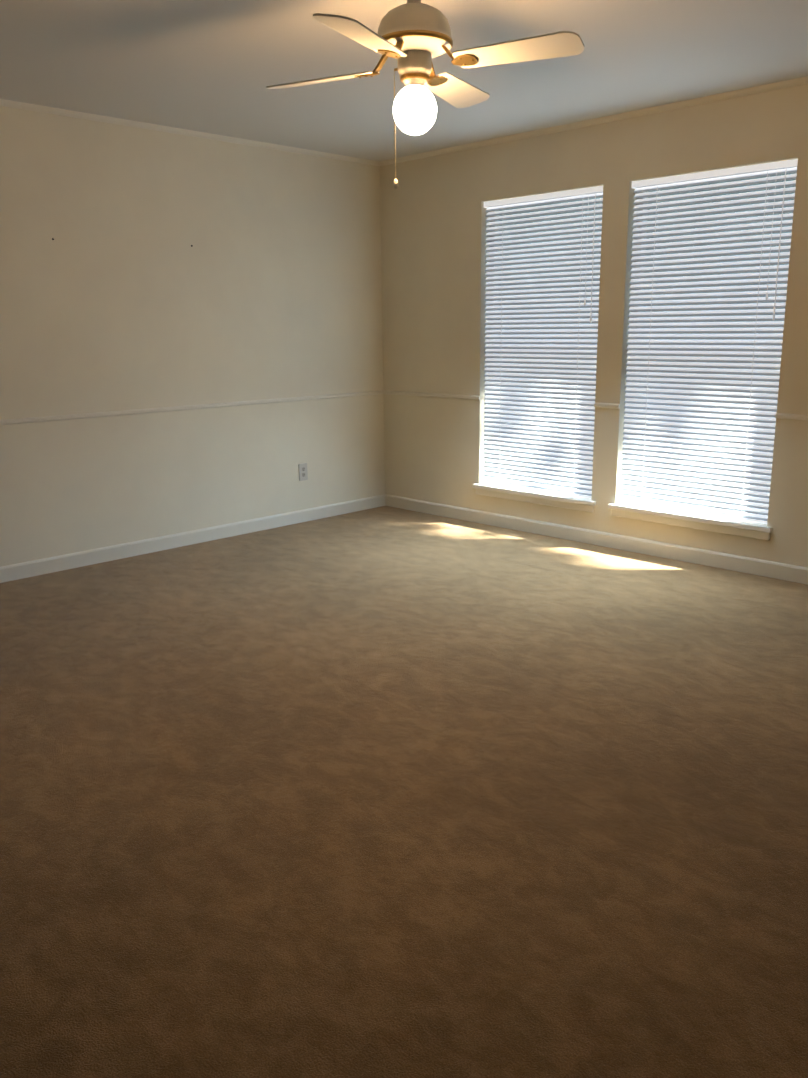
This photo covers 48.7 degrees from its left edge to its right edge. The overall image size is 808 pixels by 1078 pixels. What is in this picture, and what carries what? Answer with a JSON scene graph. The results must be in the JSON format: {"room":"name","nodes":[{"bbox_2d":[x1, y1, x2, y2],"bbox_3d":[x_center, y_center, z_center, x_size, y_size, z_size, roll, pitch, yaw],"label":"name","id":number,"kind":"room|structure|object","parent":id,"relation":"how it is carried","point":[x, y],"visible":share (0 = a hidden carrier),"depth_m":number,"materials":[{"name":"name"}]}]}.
{"room":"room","nodes":[
{"label":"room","id":0,"kind":"room"},
{"bbox_2d":[0,106,384,566],"bbox_3d":[-2.149,-0.988,4.683,5.810,2.440,0.150,-14,18,-43],"label":"wall","id":1,"kind":"structure","parent":0,"point":[118,293],"depth_m":5.33,"materials":[{"name":"paint"}]},
{"bbox_2d":[0,99,379,165],"bbox_3d":[-2.104,-2.148,4.341,5.500,0.026,0.026,-14,18,-43],"label":"crown molding","id":2,"kind":"structure","parent":1,"relation":"attached to","point":[58,111],"depth_m":5.10,"materials":[{"name":"beige paint"}]},
{"bbox_2d":[0,390,383,424],"bbox_3d":[-2.092,-0.617,4.708,5.500,0.028,0.011,-14,18,-43],"label":"trim","id":3,"kind":"structure","parent":1,"relation":"attached to","point":[115,413],"depth_m":5.40,"materials":[{"name":"beige paint"}]},
{"bbox_2d":[0,494,384,582],"bbox_3d":[-2.082,0.171,4.894,5.500,0.085,0.014,-14,18,-43],"label":"baseboard","id":4,"kind":"structure","parent":1,"relation":"attached to","point":[12,572],"depth_m":5.53,"materials":[{"name":"white paint"}]},
{"bbox_2d":[298,463,307,480],"bbox_3d":[-0.697,-0.464,6.173,0.072,0.118,0.010,-14,18,-43],"label":"electrical outlet","id":5,"kind":"object","parent":1,"relation":"attached to","point":[303,473],"visible":1,"depth_m":6.17,"materials":[{"name":"grey plastic"}]},
{"bbox_2d":[0,506,807,1077],"bbox_3d":[-0.102,0.703,2.994,5.810,0.120,5.900,-14,18,-43],"label":"floor","id":6,"kind":"structure","parent":0,"point":[386,792],"depth_m":2.49,"materials":[{"name":"carpet"}]},
{"bbox_2d":[0,0,807,160],"bbox_3d":[-0.131,-1.788,2.404,5.810,0.120,5.900,-14,18,-43],"label":"ceiling","id":7,"kind":"structure","parent":0,"point":[217,67],"depth_m":3.92,"materials":[{"name":"white paint"}]},
{"bbox_2d":[267,0,583,188],"bbox_3d":[0.035,-1.517,2.949,0.850,0.662,0.850,-5,14,-19],"label":"fan","id":8,"kind":"object","parent":7,"relation":"hanging from","point":[413,37],"visible":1,"depth_m":2.85,"materials":[{"name":"white wood"}]},
{"bbox_2d":[380,84,807,567],"bbox_3d":[1.881,-1.024,4.638,0.160,2.440,5.600,-14,18,-43],"label":"wall","id":9,"kind":"structure","parent":0,"point":[433,233],"depth_m":5.37,"materials":[{"name":"paint"}]},
{"bbox_2d":[472,483,595,512],"bbox_3d":[0.850,-0.276,5.808,0.116,0.073,0.970,-14,18,-43],"label":"sill","id":10,"kind":"structure","parent":9,"relation":"attached to","point":[544,498],"depth_m":5.75,"materials":[{"name":"white paint"}]},
{"bbox_2d":[488,192,601,419],"bbox_3d":[0.897,-1.211,5.646,0.054,1.820,0.900,-14,18,-43],"label":"window","id":11,"kind":"structure","parent":9,"relation":"in","point":[534,278],"depth_m":5.63,"materials":[{"name":"white"}]},
{"bbox_2d":[483,186,602,497],"bbox_3d":[0.843,-1.200,5.593,0.049,1.813,0.898,-14,18,-43],"label":"window blind","id":12,"kind":"object","parent":11,"relation":"attached to","point":[543,452],"visible":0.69,"depth_m":5.58,"materials":[{"name":"white plastic"}]},
{"bbox_2d":[380,76,807,165],"bbox_3d":[1.802,-2.183,4.296,0.026,0.026,5.600,-14,18,-43],"label":"crown molding","id":13,"kind":"structure","parent":9,"relation":"attached to","point":[725,96],"depth_m":4.92,"materials":[{"name":"beige paint"}]},
{"bbox_2d":[383,390,807,419],"bbox_3d":[1.825,-0.652,4.664,0.011,0.028,5.600,-14,18,-43],"label":"trim","id":14,"kind":"structure","parent":9,"relation":"attached to","point":[777,415],"depth_m":6.00,"materials":[{"name":"beige paint"}]},
{"bbox_2d":[385,494,807,583],"bbox_3d":[1.833,0.136,4.849,0.014,0.085,5.600,-14,18,-43],"label":"baseboard","id":15,"kind":"structure","parent":9,"relation":"attached to","point":[781,571],"depth_m":5.38,"materials":[{"name":"white paint"}]},
{"bbox_2d":[608,503,772,539],"bbox_3d":[1.613,-0.108,5.062,0.116,0.073,0.990,-14,18,-43],"label":"sill","id":16,"kind":"structure","parent":9,"relation":"attached to","point":[756,530],"depth_m":5.00,"materials":[{"name":"white paint"}]},
{"bbox_2d":[627,166,796,429],"bbox_3d":[1.661,-1.043,4.901,0.054,1.820,0.920,-14,18,-43],"label":"window","id":17,"kind":"structure","parent":9,"relation":"in","point":[698,263],"depth_m":4.85,"materials":[{"name":"white"}]},
{"bbox_2d":[620,159,797,523],"bbox_3d":[1.607,-1.032,4.848,0.049,1.813,0.918,-14,18,-43],"label":"window blind","id":18,"kind":"object","parent":17,"relation":"attached to","point":[711,467],"visible":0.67,"depth_m":4.83,"materials":[{"name":"white plastic"}]},
{"label":"outside","id":19,"kind":"structure","parent":0,"visible":0},
{"bbox_2d":[497,172,795,434],"bbox_3d":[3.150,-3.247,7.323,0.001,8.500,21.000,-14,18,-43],"label":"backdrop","id":20,"kind":"structure","parent":19,"point":[656,271],"depth_m":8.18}
]}

